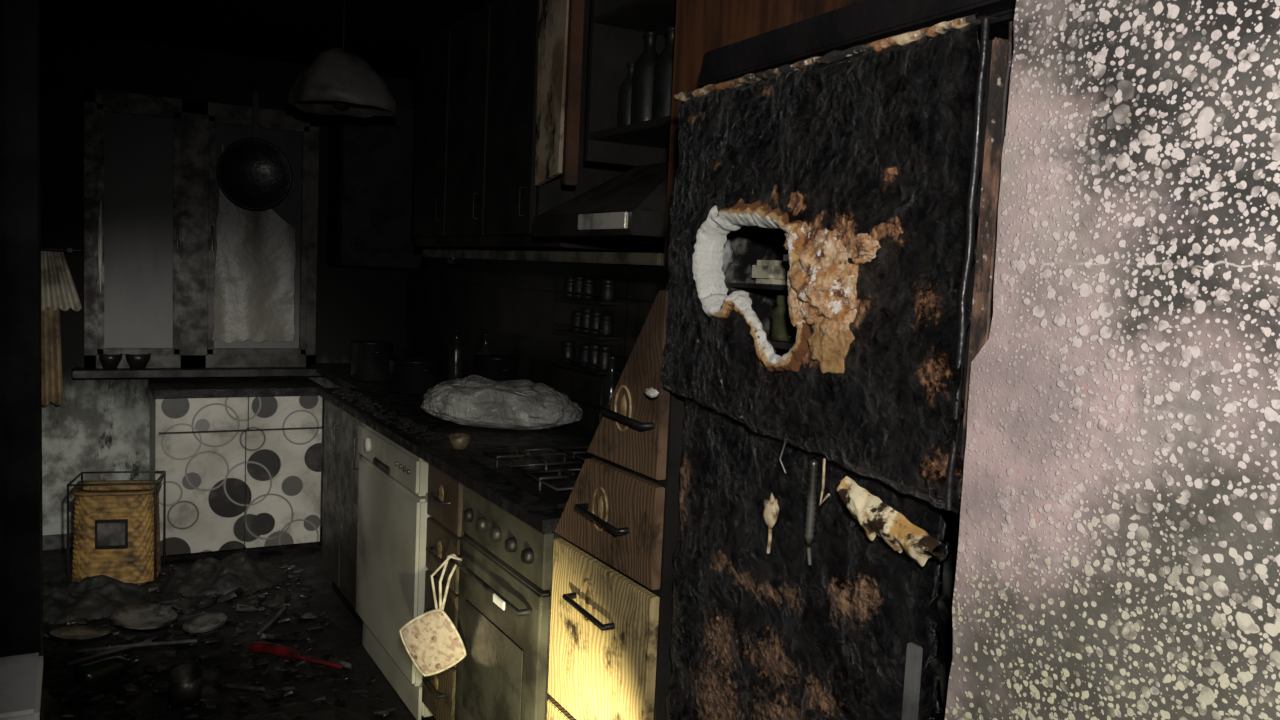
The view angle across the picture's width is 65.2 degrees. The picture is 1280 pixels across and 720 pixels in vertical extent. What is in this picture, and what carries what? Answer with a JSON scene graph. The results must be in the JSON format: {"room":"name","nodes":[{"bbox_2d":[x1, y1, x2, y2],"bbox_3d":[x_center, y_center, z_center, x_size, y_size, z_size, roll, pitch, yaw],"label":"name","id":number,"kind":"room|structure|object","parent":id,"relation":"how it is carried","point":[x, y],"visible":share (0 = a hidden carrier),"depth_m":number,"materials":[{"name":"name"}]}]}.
{"room":"fire-damaged room","nodes":[
{"label":"fire-damaged room","id":0,"kind":"room"},
{"bbox_2d":[39,28,411,534],"bbox_3d":[-2.592,-0.320,5.022,3.050,2.500,0.100,0,6,-30],"label":"wall","id":1,"kind":"structure","parent":0,"point":[100,424],"depth_m":4.97,"materials":[{"name":"paint"}]},
{"bbox_2d":[43,533,73,549],"bbox_3d":[-3.237,0.897,4.727,1.630,0.070,0.020,0,6,-30],"label":"baseboard","id":2,"kind":"structure","parent":1,"relation":"attached to","point":[57,541],"depth_m":4.92,"materials":[{"name":"grey wood"}]},
{"bbox_2d":[41,247,81,405],"bbox_3d":[-3.107,-0.161,4.603,0.940,0.750,0.150,0,6,-30],"label":"pleated curtain","id":3,"kind":"object","parent":1,"relation":"attached to","point":[58,290],"visible":0.39,"depth_m":4.73,"materials":[{"name":"fabric"}]},
{"bbox_2d":[41,307,62,405],"bbox_3d":[-2.860,-0.017,4.696,0.260,0.470,0.040,0,6,-30],"label":"drape","id":4,"kind":"object","parent":3,"relation":"hanging from","point":[52,387],"depth_m":4.73,"materials":[{"name":"beige fabric"}]},
{"bbox_2d":[84,88,96,367],"bbox_3d":[-2.663,-0.629,4.847,0.055,1.340,0.070,0,6,-30],"label":"frame","id":5,"kind":"object","parent":1,"relation":"attached to","point":[90,108],"visible":0.84,"depth_m":4.82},
{"bbox_2d":[73,367,321,377],"bbox_3d":[-2.214,0.059,5.118,1.200,0.035,0.180,0,6,-30],"label":"window sill","id":6,"kind":"structure","parent":1,"relation":"attached to","point":[78,372],"depth_m":5.01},
{"bbox_2d":[99,353,121,368],"bbox_3d":[-2.588,0.005,4.888,0.104,0.077,0.104,0,6,-30],"label":"bowl","id":7,"kind":"object","parent":6,"relation":"on","point":[107,361],"visible":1,"depth_m":4.85,"materials":[{"name":"black ceramic"}]},
{"bbox_2d":[125,353,150,368],"bbox_3d":[-2.484,0.004,4.948,0.114,0.077,0.115,0,6,-30],"label":"bowl","id":8,"kind":"object","parent":6,"relation":"on","point":[134,361],"visible":1,"depth_m":4.91,"materials":[{"name":"black ceramic"}]},
{"bbox_2d":[84,354,314,367],"bbox_3d":[-2.243,0.001,5.159,1.090,0.070,0.070,0,6,-30],"label":"frame","id":9,"kind":"object","parent":1,"relation":"attached to","point":[156,360],"visible":0.53,"depth_m":5.18,"materials":[{"name":"grey wood"}]},
{"bbox_2d":[84,88,319,367],"bbox_3d":[-2.200,-0.628,5.080,1.090,1.340,0.122,0,6,-30],"label":"window","id":10,"kind":"structure","parent":1,"relation":"in","point":[105,97],"depth_m":4.99,"materials":[{"name":"glass"}]},
{"bbox_2d":[212,142,295,342],"bbox_3d":[-1.987,-0.595,5.166,0.406,1.020,0.018,0,6,-30],"label":"curtain remnant","id":11,"kind":"object","parent":10,"relation":"hanging from","point":[256,258],"visible":0.94,"depth_m":5.17,"materials":[{"name":"white fabric"}]},
{"bbox_2d":[217,78,292,210],"bbox_3d":[-1.977,-1.099,5.098,0.360,0.675,0.216,0,6,-30],"label":"frying pan","id":12,"kind":"object","parent":1,"relation":"hanging from","point":[253,173],"visible":1,"depth_m":5.04,"materials":[{"name":"black metal"}]},
{"bbox_2d":[305,114,319,366],"bbox_3d":[-1.763,-0.632,5.358,0.055,1.340,0.070,0,6,-30],"label":"frame","id":13,"kind":"object","parent":1,"relation":"attached to","point":[313,177],"visible":0.68,"depth_m":5.33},
{"bbox_2d":[326,106,421,269],"bbox_3d":[-1.417,-0.923,5.370,0.440,0.850,0.310,0,6,-30],"label":"upper cabinet","id":14,"kind":"object","parent":1,"relation":"attached to","point":[371,161],"visible":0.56,"depth_m":5.23,"materials":[{"name":"black wood"}]},
{"bbox_2d":[43,526,435,719],"bbox_3d":[-0.884,1.335,2.022,3.050,0.100,7.300,0,6,-30],"label":"floor","id":15,"kind":"structure","parent":0,"point":[323,599],"depth_m":3.73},
{"bbox_2d":[0,653,42,719],"bbox_3d":[-0.842,0.871,1.201,0.216,0.975,0.190,0,6,-30],"label":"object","id":16,"kind":"object","parent":15,"relation":"on","point":[20,675],"visible":1,"depth_m":1.19,"materials":[{"name":"white"}]},
{"bbox_2d":[50,625,109,640],"bbox_3d":[-2.104,1.028,3.759,0.199,0.045,0.199,0,6,-30],"label":"dinner plate","id":17,"kind":"object","parent":15,"relation":"on","point":[76,632],"visible":1,"depth_m":3.78,"materials":[{"name":"brown ceramic"}]},
{"bbox_2d":[43,575,153,623],"bbox_3d":[-2.342,0.966,4.134,0.600,0.120,0.360,0,6,-30],"label":"heap","id":18,"kind":"object","parent":15,"relation":"on","point":[97,596],"visible":0.74,"depth_m":4.09,"materials":[{"name":"grey"}]},
{"bbox_2d":[74,656,139,689],"bbox_3d":[-1.836,1.070,3.460,0.082,0.082,0.200,6,6,32],"label":"bottle","id":19,"kind":"object","parent":15,"relation":"on","point":[99,672],"visible":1,"depth_m":3.41,"materials":[{"name":"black glass"}]},
{"bbox_2d":[67,471,165,585],"bbox_3d":[-2.359,0.759,4.520,0.357,0.465,0.284,1,5,-18],"label":"wicker basket","id":20,"kind":"object","parent":15,"relation":"on","point":[116,535],"visible":0.96,"depth_m":4.42,"materials":[{"name":"brown wicker"}]},
{"bbox_2d":[110,603,176,628],"bbox_3d":[-1.959,1.017,3.950,0.239,0.050,0.239,0,6,-30],"label":"dinner plate","id":21,"kind":"object","parent":15,"relation":"on","point":[139,615],"visible":1,"depth_m":3.97,"materials":[{"name":"grey ceramic"}]},
{"bbox_2d":[43,560,395,719],"bbox_3d":[-1.812,1.132,3.119,2.041,0.063,3.197,0,6,-30],"label":"debris","id":22,"kind":"object","parent":15,"relation":"on","point":[152,712],"visible":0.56,"depth_m":3.68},
{"bbox_2d":[66,640,151,665],"bbox_3d":[-1.907,1.051,3.598,0.023,0.013,0.296,6,6,36],"label":"stick","id":23,"kind":"object","parent":22,"relation":"on","point":[103,653],"visible":0.91,"depth_m":3.56,"materials":[{"name":"grey wood"}]},
{"bbox_2d":[80,639,196,652],"bbox_3d":[-1.830,1.044,3.659,0.384,0.013,0.024,1,6,-22],"label":"stick","id":24,"kind":"object","parent":22,"relation":"on","point":[189,640],"visible":1,"depth_m":3.66,"materials":[{"name":"grey wood"}]},
{"bbox_2d":[168,664,201,709],"bbox_3d":[-1.501,1.079,3.300,0.100,0.135,0.128,0,6,-30],"label":"tin can","id":25,"kind":"object","parent":22,"relation":"on","point":[185,680],"visible":1,"depth_m":3.27,"materials":[{"name":"metal"}]},
{"bbox_2d":[183,612,226,633],"bbox_3d":[-1.703,1.033,3.913,0.159,0.046,0.160,0,6,-30],"label":"dinner plate","id":26,"kind":"object","parent":22,"relation":"on","point":[205,622],"visible":1,"depth_m":3.93,"materials":[{"name":"grey ceramic"}]},
{"bbox_2d":[226,683,263,690],"bbox_3d":[-1.327,1.099,3.364,0.143,0.023,0.021,4,5,15],"label":"stick","id":27,"kind":"object","parent":22,"relation":"on","point":[228,685],"visible":1,"depth_m":3.36,"materials":[{"name":"grey wood"}]},
{"bbox_2d":[257,606,285,634],"bbox_3d":[-1.465,1.034,3.972,0.019,0.033,0.240,3,5,3],"label":"stick","id":28,"kind":"object","parent":22,"relation":"on","point":[279,613],"visible":1,"depth_m":3.98,"materials":[{"name":"grey wood"}]},
{"bbox_2d":[157,552,289,596],"bbox_3d":[-1.884,0.950,4.542,0.560,0.123,0.360,0,6,-30],"label":"heap","id":29,"kind":"object","parent":15,"relation":"on","point":[210,575],"visible":1,"depth_m":4.46,"materials":[{"name":"grey"}]},
{"bbox_2d":[148,377,324,560],"bbox_3d":[-2.053,0.535,5.080,0.780,0.840,0.460,0,6,-30],"label":"base cabinet","id":30,"kind":"object","parent":15,"relation":"on","point":[240,458],"visible":0.85,"depth_m":4.91,"materials":[{"name":"laminate"}]},
{"bbox_2d":[148,377,324,398],"bbox_3d":[-2.034,0.137,5.045,0.780,0.040,0.460,0,6,-30],"label":"countertop","id":31,"kind":"structure","parent":30,"relation":"on","point":[276,386],"depth_m":4.93,"materials":[{"name":"black stone"}]},
{"bbox_2d":[250,642,342,668],"bbox_3d":[-1.255,1.075,3.643,0.380,0.052,0.045,4,5,18],"label":"knife","id":32,"kind":"object","parent":15,"relation":"on","point":[282,651],"visible":1,"depth_m":3.64,"materials":[{"name":"plastic"}]},
{"bbox_2d":[321,400,362,628],"bbox_3d":[-1.005,0.633,4.305,0.603,0.880,0.690,0,6,-30],"label":"base cabinet","id":33,"kind":"object","parent":15,"relation":"on","point":[341,457],"visible":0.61,"depth_m":4.16,"materials":[{"name":"wood"}]},
{"bbox_2d":[311,363,595,532],"bbox_3d":[-0.785,0.208,4.008,0.700,0.030,3.515,0,6,-30],"label":"countertop","id":34,"kind":"structure","parent":33,"relation":"on","point":[539,514],"depth_m":3.35,"materials":[{"name":"black stone"}]},
{"bbox_2d":[349,340,393,381],"bbox_3d":[-1.294,0.003,4.814,0.208,0.184,0.222,4,5,13],"label":"cooking pot","id":35,"kind":"object","parent":34,"relation":"on","point":[369,362],"visible":0.98,"depth_m":4.73,"materials":[{"name":"black metal"}]},
{"bbox_2d":[332,387,443,441],"bbox_3d":[-0.999,0.190,3.822,0.111,0.020,1.359,0,6,-30],"label":"crumbs","id":36,"kind":"object","parent":34,"relation":"on","point":[422,429],"visible":1,"depth_m":3.66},
{"bbox_2d":[388,357,444,394],"bbox_3d":[-0.995,0.070,4.448,0.250,0.144,0.250,4,5,13],"label":"cooking pot","id":37,"kind":"object","parent":34,"relation":"on","point":[407,375],"visible":0.86,"depth_m":4.35,"materials":[{"name":"black metal"}]},
{"bbox_2d":[448,329,463,379],"bbox_3d":[-0.866,-0.010,4.708,0.071,0.269,0.071,0,6,-30],"label":"glass bottle","id":38,"kind":"object","parent":34,"relation":"on","point":[456,353],"visible":0.77,"depth_m":4.68,"materials":[{"name":"black glass"}]},
{"bbox_2d":[449,433,470,449],"bbox_3d":[-0.569,0.258,3.151,0.068,0.042,0.068,0,6,-30],"label":"ceramic cup","id":39,"kind":"object","parent":34,"relation":"on","point":[459,441],"visible":1,"depth_m":3.13,"materials":[{"name":"brown ceramic"}]},
{"bbox_2d":[478,333,491,354],"bbox_3d":[-0.679,0.023,4.379,0.071,0.279,0.071,0,6,-30],"label":"glass bottle","id":40,"kind":"object","parent":34,"relation":"on","point":[485,349],"visible":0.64,"depth_m":4.36,"materials":[{"name":"black glass"}]},
{"bbox_2d":[474,354,518,380],"bbox_3d":[-0.597,0.087,4.133,0.186,0.204,0.213,4,5,10],"label":"cooking pot","id":41,"kind":"object","parent":34,"relation":"on","point":[495,367],"visible":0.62,"depth_m":4.05,"materials":[{"name":"black metal"}]},
{"bbox_2d":[421,375,582,429],"bbox_3d":[-0.495,0.149,3.617,0.581,0.178,0.316,3,5,1],"label":"plastic bag","id":42,"kind":"object","parent":34,"relation":"on","point":[471,400],"visible":1,"depth_m":3.50,"materials":[{"name":"grey plastic"}]},
{"bbox_2d":[470,444,592,507],"bbox_3d":[-0.135,0.307,2.814,0.500,0.045,0.620,0,6,-30],"label":"gas hob","id":43,"kind":"object","parent":34,"relation":"in","point":[550,477],"visible":0.37,"depth_m":2.79,"materials":[{"name":"metal"}]},
{"bbox_2d":[599,356,618,423],"bbox_3d":[-0.097,0.136,3.313,0.071,0.299,0.071,0,6,-30],"label":"glass bottle","id":44,"kind":"object","parent":34,"relation":"on","point":[610,382],"visible":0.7,"depth_m":3.29,"materials":[{"name":"black glass"}]},
{"bbox_2d":[356,422,432,719],"bbox_3d":[-0.650,0.709,3.660,0.623,0.878,0.760,0,6,-30],"label":"dishwasher","id":45,"kind":"object","parent":15,"relation":"on","point":[393,515],"visible":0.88,"depth_m":3.44,"materials":[{"name":"metal"}]},
{"bbox_2d":[422,463,466,719],"bbox_3d":[-0.366,0.764,3.175,0.608,0.880,0.300,0,6,-30],"label":"base cabinet","id":46,"kind":"object","parent":15,"relation":"on","point":[445,493],"visible":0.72,"depth_m":3.00,"materials":[{"name":"wood"}]},
{"bbox_2d":[450,485,560,719],"bbox_3d":[-0.153,0.809,2.769,0.638,0.883,0.580,0,6,-30],"label":"built-in oven","id":47,"kind":"object","parent":15,"relation":"on","point":[506,565],"visible":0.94,"depth_m":2.57,"materials":[{"name":"metal"}]},
{"bbox_2d":[399,554,466,676],"bbox_3d":[-0.574,0.712,2.796,0.198,0.352,0.052,3,5,5],"label":"pot holder","id":48,"kind":"object","parent":47,"relation":"hanging from","point":[431,640],"visible":1,"depth_m":2.78,"materials":[{"name":"fabric"}]},
{"bbox_2d":[547,282,684,719],"bbox_3d":[0.168,0.558,2.276,0.665,1.500,0.460,0,6,-30],"label":"drawer unit","id":49,"kind":"object","parent":15,"relation":"on","point":[618,526],"visible":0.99,"depth_m":2.02,"materials":[{"name":"brown wood"}]},
{"bbox_2d":[644,0,1015,719],"bbox_3d":[0.463,0.416,1.744,0.717,1.905,0.775,0,6,-30],"label":"refrigerator","id":50,"kind":"object","parent":15,"relation":"on","point":[831,253],"visible":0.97,"depth_m":1.46,"materials":[{"name":"metal"}]},
{"bbox_2d":[728,255,796,349],"bbox_3d":[0.469,-0.093,1.665,0.340,0.177,0.640,0,6,-30],"label":"shelf","id":51,"kind":"object","parent":50,"relation":"in","point":[764,277],"depth_m":1.84,"materials":[{"name":"metal"}]},
{"bbox_2d":[660,23,984,513],"bbox_3d":[0.228,-0.146,1.536,0.042,0.606,0.736,0,6,-30],"label":"freezer","id":52,"kind":"object","parent":50,"relation":"in","point":[875,150],"depth_m":1.40,"materials":[{"name":"black metal"}]},
{"bbox_2d":[39,0,492,78],"bbox_3d":[-0.762,-1.251,1.791,3.050,0.100,7.300,0,6,-30],"label":"ceiling","id":53,"kind":"structure","parent":0,"point":[387,35],"depth_m":4.41,"materials":[{"name":"black paint"}]},
{"bbox_2d":[287,0,396,117],"bbox_3d":[-1.161,-1.199,3.939,0.420,0.424,0.426,0,6,-30],"label":"pendant lamp","id":54,"kind":"object","parent":53,"relation":"hanging from","point":[338,81],"visible":1,"depth_m":3.83,"materials":[{"name":"black plastic"}]},
{"bbox_2d":[405,77,668,430],"bbox_3d":[-0.115,-0.080,3.647,0.100,2.500,4.760,0,6,-30],"label":"wall","id":55,"kind":"structure","parent":0,"point":[513,302],"depth_m":4.19,"materials":[{"name":"paint"}]},
{"bbox_2d":[413,0,657,252],"bbox_3d":[-0.432,-0.848,3.690,0.395,0.870,1.620,0,6,-30],"label":"upper cabinet","id":56,"kind":"object","parent":55,"relation":"attached to","point":[501,91],"visible":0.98,"depth_m":3.41,"materials":[{"name":"black wood"}]},
{"bbox_2d":[423,249,663,266],"bbox_3d":[-0.245,-0.341,3.352,0.405,0.030,1.890,0,6,-30],"label":"wall shelf","id":57,"kind":"object","parent":55,"relation":"attached to","point":[601,258],"visible":0.76,"depth_m":2.97,"materials":[{"name":"grey wood"}]},
{"bbox_2d":[552,275,622,374],"bbox_3d":[-0.192,-0.135,3.585,0.085,0.334,0.380,0,6,-30],"label":"spice rack","id":58,"kind":"object","parent":55,"relation":"attached to","point":[587,322],"visible":1,"depth_m":3.55,"materials":[{"name":"glass"}]},
{"bbox_2d":[561,341,574,362],"bbox_3d":[-0.267,-0.031,3.723,0.054,0.079,0.053,0,6,-30],"label":"jar","id":59,"kind":"object","parent":58,"relation":"on","point":[568,350],"depth_m":3.70,"materials":[{"name":"grey glass"}]},
{"bbox_2d":[563,278,573,297],"bbox_3d":[-0.256,-0.268,3.702,0.054,0.074,0.053,0,6,-30],"label":"jar","id":60,"kind":"object","parent":58,"relation":"on","point":[568,281],"depth_m":3.68,"materials":[{"name":"grey glass"}]},
{"bbox_2d":[571,311,581,331],"bbox_3d":[-0.226,-0.141,3.649,0.054,0.074,0.053,0,6,-30],"label":"jar","id":61,"kind":"object","parent":58,"relation":"on","point":[575,320],"depth_m":3.63,"materials":[{"name":"grey glass"}]},
{"bbox_2d":[572,275,586,298],"bbox_3d":[-0.220,-0.266,3.638,0.054,0.086,0.053,0,6,-30],"label":"jar","id":62,"kind":"object","parent":58,"relation":"on","point":[576,285],"depth_m":3.62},
{"bbox_2d":[578,344,588,366],"bbox_3d":[-0.195,-0.017,3.595,0.054,0.080,0.053,0,6,-30],"label":"jar","id":63,"kind":"object","parent":58,"relation":"on","point":[583,353],"depth_m":3.57,"materials":[{"name":"grey glass"}]},
{"bbox_2d":[552,361,619,374],"bbox_3d":[-0.200,0.027,3.600,0.085,0.008,0.380,0,6,-30],"label":"shelf","id":64,"kind":"object","parent":58,"relation":"attached to","point":[600,370],"depth_m":3.52,"materials":[{"name":"black wood"}]},
{"bbox_2d":[579,308,593,333],"bbox_3d":[-0.189,-0.142,3.584,0.054,0.091,0.053,0,6,-30],"label":"jar","id":65,"kind":"object","parent":58,"relation":"on","point":[585,316],"depth_m":3.56,"materials":[{"name":"grey glass"}]},
{"bbox_2d":[553,329,620,339],"bbox_3d":[-0.194,-0.093,3.589,0.085,0.008,0.380,0,6,-30],"label":"shelf","id":66,"kind":"object","parent":58,"relation":"attached to","point":[601,335],"depth_m":3.50,"materials":[{"name":"black wood"}]},
{"bbox_2d":[554,297,622,304],"bbox_3d":[-0.189,-0.212,3.578,0.085,0.008,0.380,0,6,-30],"label":"shelf","id":67,"kind":"object","parent":58,"relation":"attached to","point":[603,300],"depth_m":3.48,"materials":[{"name":"black wood"}]},
{"bbox_2d":[581,279,595,299],"bbox_3d":[-0.184,-0.253,3.574,0.054,0.075,0.053,0,6,-30],"label":"jar","id":68,"kind":"object","parent":58,"relation":"on","point":[588,286],"depth_m":3.55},
{"bbox_2d":[587,344,601,368],"bbox_3d":[-0.158,-0.013,3.531,0.054,0.087,0.053,0,6,-30],"label":"jar","id":69,"kind":"object","parent":58,"relation":"on","point":[593,348],"depth_m":3.51,"materials":[{"name":"grey glass"}]},
{"bbox_2d":[589,311,603,334],"bbox_3d":[-0.153,-0.131,3.521,0.054,0.084,0.053,0,6,-30],"label":"jar","id":70,"kind":"object","parent":58,"relation":"on","point":[594,321],"depth_m":3.50,"materials":[{"name":"grey glass"}]},
{"bbox_2d":[597,345,612,371],"bbox_3d":[-0.122,-0.007,3.467,0.054,0.090,0.053,0,6,-30],"label":"jar","id":71,"kind":"object","parent":58,"relation":"on","point":[604,350],"depth_m":3.44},
{"bbox_2d":[598,315,613,336],"bbox_3d":[-0.117,-0.118,3.457,0.054,0.074,0.053,0,6,-30],"label":"jar","id":72,"kind":"object","parent":58,"relation":"on","point":[606,325],"depth_m":3.44,"materials":[{"name":"grey glass"}]},
{"bbox_2d":[600,279,615,301],"bbox_3d":[-0.111,-0.240,3.446,0.054,0.079,0.053,0,6,-30],"label":"jar","id":73,"kind":"object","parent":58,"relation":"on","point":[607,289],"depth_m":3.42,"materials":[{"name":"grey glass"}]},
{"bbox_2d":[533,162,668,244],"bbox_3d":[0.038,-0.439,2.768,0.480,0.215,0.600,0,6,-30],"label":"range hood","id":74,"kind":"object","parent":55,"relation":"attached to","point":[631,206],"visible":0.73,"depth_m":2.62,"materials":[{"name":"metal"}]},
{"bbox_2d":[585,0,676,166],"bbox_3d":[0.130,-0.848,2.749,0.345,0.590,0.520,0,6,-30],"label":"upper cabinet","id":75,"kind":"object","parent":55,"relation":"attached to","point":[632,42],"visible":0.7,"depth_m":2.87,"materials":[{"name":"black wood"}]},
{"bbox_2d":[617,63,634,126],"bbox_3d":[-0.027,-0.751,2.880,0.071,0.200,0.071,0,6,-30],"label":"bottle","id":76,"kind":"object","parent":75,"relation":"on","point":[625,91],"depth_m":2.85,"materials":[{"name":"black glass"}]},
{"bbox_2d":[589,115,670,148],"bbox_3d":[0.119,-0.624,2.769,0.345,0.020,0.480,0,6,-30],"label":"shelf","id":77,"kind":"object","parent":75,"relation":"attached to","point":[654,133],"depth_m":2.81,"materials":[{"name":"black wood"}]},
{"bbox_2d":[594,0,676,35],"bbox_3d":[0.135,-0.950,2.740,0.345,0.015,0.480,0,6,-30],"label":"shelf","id":78,"kind":"object","parent":75,"relation":"attached to","point":[633,18],"depth_m":2.80,"materials":[{"name":"black wood"}]},
{"bbox_2d":[630,31,658,123],"bbox_3d":[0.024,-0.776,2.790,0.092,0.270,0.092,0,6,-30],"label":"bottle","id":79,"kind":"object","parent":75,"relation":"on","point":[643,71],"depth_m":2.75,"materials":[{"name":"black glass"}]},
{"bbox_2d":[652,26,674,118],"bbox_3d":[0.083,-0.759,2.687,0.092,0.260,0.092,0,6,-30],"label":"bottle","id":80,"kind":"object","parent":75,"relation":"on","point":[663,69],"depth_m":2.65,"materials":[{"name":"black glass"}]},
{"bbox_2d":[945,0,1279,719],"bbox_3d":[1.341,0.283,0.353,0.820,2.500,2.437,0,6,-30],"label":"wall partition","id":81,"kind":"structure","parent":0,"point":[1118,555],"depth_m":1.01,"materials":[{"name":"paint"}]},
{"bbox_2d":[664,0,862,269],"bbox_3d":[0.540,-0.627,1.933,0.350,0.945,1.260,0,6,-30],"label":"upper cabinet","id":82,"kind":"object","parent":81,"relation":"attached to","point":[702,26],"visible":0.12,"depth_m":2.25,"materials":[{"name":"brown wood"}]},
{"bbox_3d":[-2.193,0.047,1.130,0.100,2.500,7.300,0,6,-30],"label":"wall","id":83,"kind":"structure","parent":0,"visible":0},
{"bbox_2d":[0,0,6,656],"bbox_3d":[-1.363,0.094,1.040,1.255,2.500,0.120,0,6,-30],"label":"door frame","id":84,"kind":"structure","parent":83,"relation":"attached to","point":[3,580],"depth_m":1.28,"materials":[{"name":"black wood"}]},
{"bbox_2d":[1,0,43,719],"bbox_3d":[-0.827,0.092,1.344,0.037,2.500,0.150,0,6,-30],"label":"trim","id":85,"kind":"structure","parent":83,"relation":"attached to","point":[20,39],"depth_m":1.27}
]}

